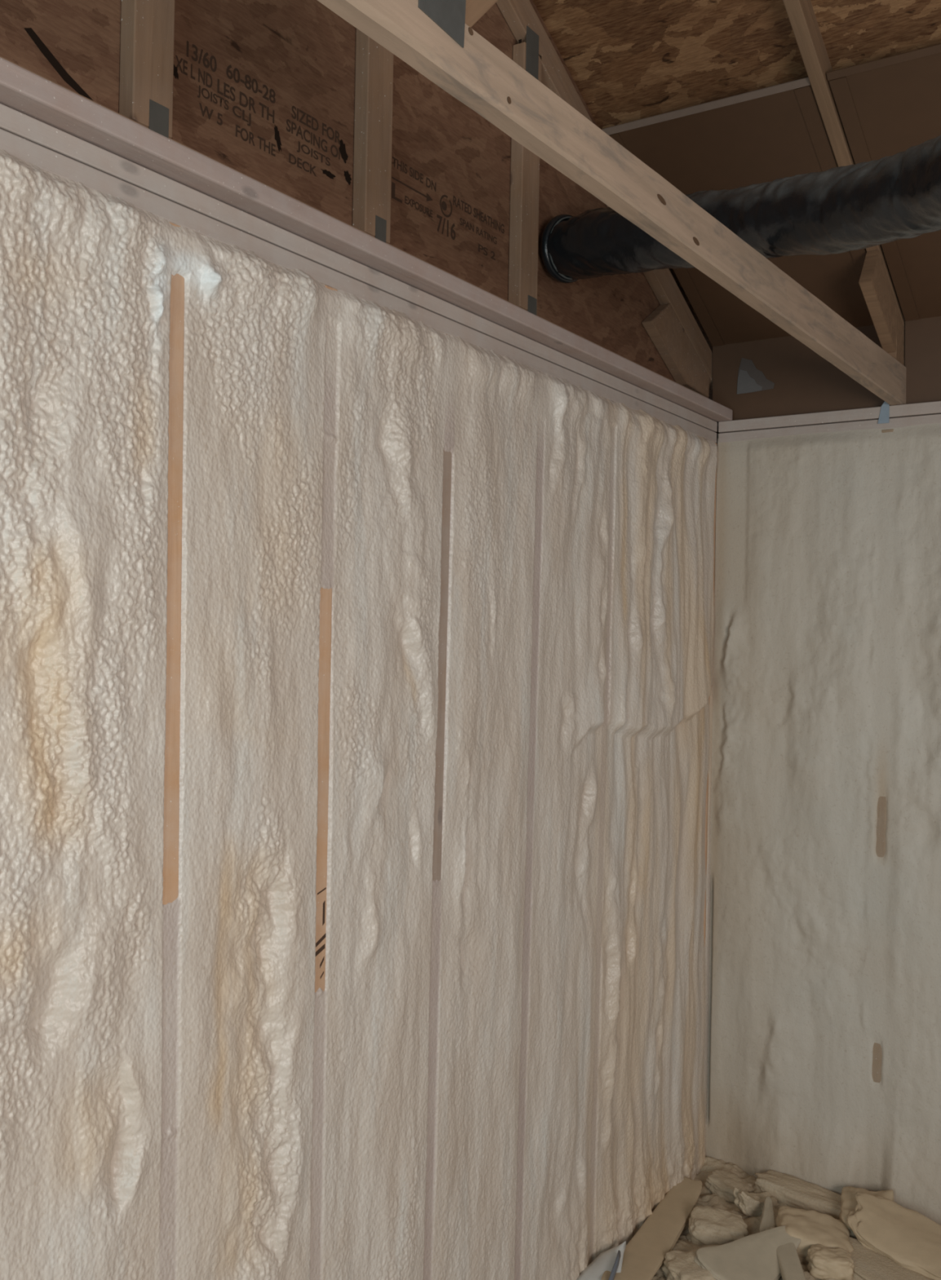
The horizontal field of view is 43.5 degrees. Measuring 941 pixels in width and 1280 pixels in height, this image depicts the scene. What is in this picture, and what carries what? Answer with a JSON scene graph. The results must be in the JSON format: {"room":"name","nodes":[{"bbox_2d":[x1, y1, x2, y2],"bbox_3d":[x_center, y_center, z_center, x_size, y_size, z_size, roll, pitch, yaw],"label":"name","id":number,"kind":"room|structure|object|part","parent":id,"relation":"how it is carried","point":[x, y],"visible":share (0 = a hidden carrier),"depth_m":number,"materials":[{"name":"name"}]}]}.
{"room":"unfinished house interior","nodes":[
{"label":"unfinished house interior","id":0,"kind":"room"},
{"bbox_2d":[0,0,718,426],"bbox_3d":[-0.406,-2.092,2.312,0.012,2.600,4.900,1,0,34],"label":"wall","id":1,"kind":"structure","parent":0,"point":[264,90],"depth_m":2.49,"materials":[{"name":"brown wood"}]},
{"bbox_2d":[714,426,720,590],"bbox_3d":[2.554,0.588,3.073,4.200,2.641,0.012,1,0,34],"label":"wall","id":2,"kind":"structure","parent":0,"point":[717,432],"depth_m":4.20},
{"bbox_2d":[718,413,940,442],"bbox_3d":[2.219,-0.680,3.258,3.198,0.035,0.087,1,0,34],"label":"plate","id":3,"kind":"object","parent":2,"relation":"attached to","point":[899,422],"visible":0.71,"depth_m":3.89,"materials":[{"name":"wood"}]},
{"bbox_2d":[718,400,940,433],"bbox_3d":[2.218,-0.719,3.257,3.198,0.037,0.089,1,0,34],"label":"plate","id":4,"kind":"object","parent":3,"relation":"on","point":[931,407],"visible":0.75,"depth_m":3.89,"materials":[{"name":"wood"}]},
{"bbox_2d":[601,76,890,423],"bbox_3d":[0.870,-1.118,3.624,0.606,0.710,0.882,1,0,34],"label":"vent baffle","id":5,"kind":"object","parent":4,"relation":"on","point":[760,370],"visible":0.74,"depth_m":3.67,"materials":[{"name":"brown cardboard"}]},
{"bbox_3d":[0.873,-1.249,3.624,0.606,0.430,0.854,1,0,34],"label":"sloped panel","id":6,"kind":"part","parent":5,"relation":"part of","materials":[{"name":"brown cardboard"}]},
{"bbox_3d":[1.105,-0.892,3.984,0.606,0.272,0.016,1,0,34],"label":"upright panel","id":7,"kind":"part","parent":5,"relation":"part of","materials":[{"name":"brown cardboard"}]},
{"bbox_2d":[826,43,940,404],"bbox_3d":[1.404,-1.109,3.271,0.582,0.710,0.882,1,0,34],"label":"vent baffle","id":8,"kind":"object","parent":4,"relation":"on","point":[890,105],"visible":0.79,"depth_m":3.19,"materials":[{"name":"brown cardboard"}]},
{"bbox_3d":[1.639,-0.884,3.631,0.582,0.272,0.016,1,0,34],"label":"upright panel","id":9,"kind":"part","parent":8,"relation":"part of","materials":[{"name":"brown cardboard"}]},
{"bbox_2d":[871,428,893,1083],"bbox_3d":[1.338,0.588,3.817,0.038,2.527,0.089,1,0,34],"label":"stud","id":10,"kind":"object","parent":2,"relation":"attached to","point":[882,804],"visible":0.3,"depth_m":3.78,"materials":[{"name":"beige wood"}]},
{"bbox_2d":[533,0,940,347],"bbox_3d":[1.633,-2.109,1.254,5.600,2.515,5.014,1,0,34],"label":"ceiling","id":11,"kind":"structure","parent":0,"point":[628,60],"depth_m":3.16,"materials":[{"name":"brown wood"}]},
{"bbox_2d":[317,0,906,405],"bbox_3d":[0.445,-1.797,2.367,0.050,2.043,3.939,1,0,34],"label":"roof truss","id":12,"kind":"object","parent":11,"relation":"attached to","point":[437,38],"visible":0.95,"depth_m":2.17,"materials":[{"name":"brown wood"}]},
{"bbox_3d":[-0.036,-0.900,1.617,0.001,0.134,0.113,1,0,34],"label":"truss plate","id":13,"kind":"part","parent":12,"relation":"part of","materials":[{"name":"metal"}]},
{"bbox_2d":[540,134,940,283],"bbox_3d":[0.788,-0.963,2.342,0.386,0.392,2.158,1,0,-25],"label":"flexible duct","id":14,"kind":"object","parent":12,"relation":"on","point":[838,210],"visible":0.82,"depth_m":2.59,"materials":[{"name":"black plastic"}]},
{"bbox_2d":[878,401,889,423],"bbox_3d":[1.327,-0.736,3.791,0.035,0.080,0.002,1,0,34],"label":"tie","id":15,"kind":"object","parent":12,"relation":"attached to","point":[884,417],"visible":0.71,"depth_m":3.79,"materials":[{"name":"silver metal"}]},
{"bbox_3d":[1.357,1.922,-0.063,6.000,0.100,7.000,1,0,34],"label":"floor","id":16,"kind":"structure","parent":0,"visible":0},
{"bbox_2d":[0,148,717,1279],"bbox_3d":[0.018,0.560,2.844,0.078,2.600,2.990,1,0,34],"label":"insulation","id":17,"kind":"object","parent":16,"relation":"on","point":[498,1071],"visible":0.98,"depth_m":2.38},
{"bbox_2d":[632,1156,858,1279],"bbox_3d":[0.956,1.826,3.092,1.354,0.104,1.515,1,0,34],"label":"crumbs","id":18,"kind":"object","parent":16,"relation":"on","point":[706,1197],"visible":0.13,"depth_m":3.79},
{"bbox_2d":[576,1240,626,1279],"bbox_3d":[0.368,1.750,3.257,0.140,0.074,0.320,1,0,34],"label":"plastic offcut","id":19,"kind":"object","parent":18,"relation":"on","point":[611,1260],"visible":1,"depth_m":3.29,"materials":[{"name":"white plastic"}]},
{"bbox_2d":[601,1177,702,1279],"bbox_3d":[0.561,1.771,3.542,0.121,0.047,0.779,1,0,24],"label":"scrap","id":20,"kind":"object","parent":18,"relation":"on","point":[645,1253],"visible":0.93,"depth_m":3.52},
{"bbox_2d":[661,1249,716,1279],"bbox_3d":[0.648,1.790,3.346,0.195,0.074,0.163,1,0,-14],"label":"scrap","id":21,"kind":"object","parent":18,"relation":"on","point":[678,1264],"visible":0.65,"depth_m":3.32,"materials":[{"name":"beige"}]},
{"bbox_2d":[686,1205,748,1244],"bbox_3d":[0.750,1.794,3.577,0.187,0.103,0.144,1,0,16],"label":"scrap","id":22,"kind":"object","parent":18,"relation":"on","point":[708,1225],"visible":0.7,"depth_m":3.55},
{"bbox_2d":[704,1169,753,1202],"bbox_3d":[0.847,1.797,3.876,0.113,0.065,0.156,1,0,-36],"label":"scrap","id":23,"kind":"object","parent":18,"relation":"on","point":[722,1183],"visible":0.77,"depth_m":3.86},
{"bbox_2d":[693,1225,800,1279],"bbox_3d":[0.822,1.775,3.373,0.352,0.090,0.204,1,0,-35],"label":"scrap","id":24,"kind":"object","parent":18,"relation":"on","point":[753,1256],"visible":0.91,"depth_m":3.36,"materials":[{"name":"beige"}]},
{"bbox_2d":[733,1186,779,1217],"bbox_3d":[0.906,1.778,3.744,0.179,0.110,0.068,1,0,-35],"label":"scrap","id":25,"kind":"object","parent":18,"relation":"on","point":[750,1204],"visible":0.82,"depth_m":3.70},
{"bbox_2d":[759,1195,775,1232],"bbox_3d":[0.917,1.766,3.616,0.049,0.038,0.219,1,0,19],"label":"scrap","id":26,"kind":"object","parent":18,"relation":"on","point":[767,1221],"visible":0.78,"depth_m":3.60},
{"bbox_2d":[770,1226,806,1279],"bbox_3d":[0.907,1.775,3.357,0.063,0.057,0.353,1,0,3],"label":"scrap","id":27,"kind":"object","parent":18,"relation":"on","point":[791,1268],"visible":0.63,"depth_m":3.34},
{"bbox_2d":[752,1170,841,1220],"bbox_3d":[1.076,1.789,3.765,0.375,0.091,0.110,1,0,39],"label":"scrap","id":28,"kind":"object","parent":18,"relation":"on","point":[791,1191],"visible":0.51,"depth_m":3.76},
{"bbox_2d":[774,1205,853,1263],"bbox_3d":[1.018,1.789,3.521,0.227,0.131,0.185,1,0,9],"label":"scrap","id":29,"kind":"object","parent":18,"relation":"on","point":[811,1227],"visible":0.6,"depth_m":3.49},
{"bbox_2d":[805,1244,854,1279],"bbox_3d":[1.030,1.788,3.381,0.129,0.083,0.101,1,0,10],"label":"scrap","id":30,"kind":"object","parent":18,"relation":"on","point":[824,1262],"visible":0.99,"depth_m":3.35,"materials":[{"name":"beige"}]},
{"bbox_2d":[839,1186,894,1239],"bbox_3d":[1.217,1.768,3.618,0.168,0.134,0.206,1,0,23],"label":"scrap","id":31,"kind":"object","parent":18,"relation":"on","point":[849,1202],"visible":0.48,"depth_m":3.64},
{"bbox_2d":[848,1236,933,1279],"bbox_3d":[1.213,1.805,3.323,0.162,0.058,0.436,1,0,-37],"label":"scrap","id":32,"kind":"object","parent":18,"relation":"on","point":[869,1264],"visible":0.63,"depth_m":3.37,"materials":[{"name":"beige"}]},
{"bbox_2d":[845,1191,940,1279],"bbox_3d":[1.336,1.751,3.425,0.224,0.120,0.485,1,0,-44],"label":"scrap","id":33,"kind":"object","parent":18,"relation":"on","point":[909,1238],"visible":1,"depth_m":3.47,"materials":[{"name":"beige"}]},
{"bbox_2d":[705,422,940,1225],"bbox_3d":[1.607,0.593,3.544,1.900,2.600,0.087,1,0,34],"label":"insulation","id":34,"kind":"object","parent":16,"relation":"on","point":[824,948],"visible":0.96,"depth_m":3.85},
{"bbox_3d":[-0.347,1.833,2.423,0.089,0.038,4.061,1,0,34],"label":"plate","id":35,"kind":"object","parent":16,"relation":"on","visible":0},
{"bbox_2d":[162,222,184,904],"bbox_3d":[-0.558,0.544,2.074,0.089,2.527,0.072,1,0,34],"label":"stud","id":36,"kind":"object","parent":35,"relation":"on","point":[171,773],"visible":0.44,"depth_m":2.05,"materials":[{"name":"brown wood"}]},
{"bbox_2d":[315,284,337,992],"bbox_3d":[-0.339,0.550,2.405,0.090,2.527,0.044,1,0,34],"label":"stud","id":37,"kind":"object","parent":35,"relation":"on","point":[326,602],"visible":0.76,"depth_m":2.38,"materials":[{"name":"brown wood"}]},
{"bbox_2d":[432,333,452,880],"bbox_3d":[-0.115,0.556,2.743,0.089,2.527,0.070,1,0,34],"label":"stud","id":38,"kind":"object","parent":35,"relation":"on","point":[437,857],"visible":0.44,"depth_m":2.73,"materials":[{"name":"brown wood"}]},
{"bbox_2d":[703,443,716,946],"bbox_3d":[0.786,0.579,4.105,0.089,2.527,0.038,1,0,34],"label":"stud","id":39,"kind":"object","parent":35,"relation":"on","point":[707,792],"visible":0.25,"depth_m":4.07,"materials":[{"name":"brown wood"}]},
{"bbox_3d":[-0.465,0.528,2.306,0.012,2.641,4.900,1,0,34],"label":"wall","id":40,"kind":"structure","parent":0,"visible":0},
{"bbox_2d":[0,128,716,443],"bbox_3d":[-0.300,-0.731,2.434,0.088,0.036,4.059,1,0,34],"label":"plate","id":41,"kind":"object","parent":40,"relation":"attached to","point":[47,160],"visible":0.49,"depth_m":2.28,"materials":[{"name":"wood"}]},
{"bbox_2d":[0,103,717,431],"bbox_3d":[-0.299,-0.769,2.434,0.089,0.035,4.059,1,0,34],"label":"plate","id":42,"kind":"object","parent":41,"relation":"on","point":[14,122],"visible":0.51,"depth_m":2.28,"materials":[{"name":"wood"}]},
{"bbox_2d":[0,0,712,398],"bbox_3d":[-0.260,-1.684,2.495,0.039,1.793,4.179,1,0,34],"label":"truss","id":43,"kind":"object","parent":42,"relation":"on","point":[147,26],"visible":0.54,"depth_m":2.60,"materials":[{"name":"brown wood"}]},
{"bbox_3d":[-0.542,-0.893,2.054,0.001,0.078,0.043,1,0,34],"label":"truss plate","id":44,"kind":"part","parent":43,"relation":"part of","materials":[{"name":"metal"}]},
{"bbox_3d":[-0.196,-0.883,2.576,0.001,0.076,0.037,1,0,34],"label":"truss plate","id":45,"kind":"part","parent":43,"relation":"part of","materials":[{"name":"metal"}]},
{"bbox_3d":[0.163,-1.529,3.103,0.001,0.145,0.062,1,0,34],"label":"truss plate","id":46,"kind":"part","parent":43,"relation":"part of","materials":[{"name":"metal"}]},
{"bbox_3d":[0.163,-0.871,3.119,0.001,0.070,0.044,1,0,34],"label":"truss plate","id":47,"kind":"part","parent":43,"relation":"part of","materials":[{"name":"metal"}]},
{"bbox_2d":[0,57,733,422],"bbox_3d":[-0.253,-0.807,2.411,0.089,0.038,4.071,1,0,34],"label":"board","id":48,"kind":"object","parent":42,"relation":"on","point":[23,91],"visible":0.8,"depth_m":2.22,"materials":[{"name":"wood"}]}
]}

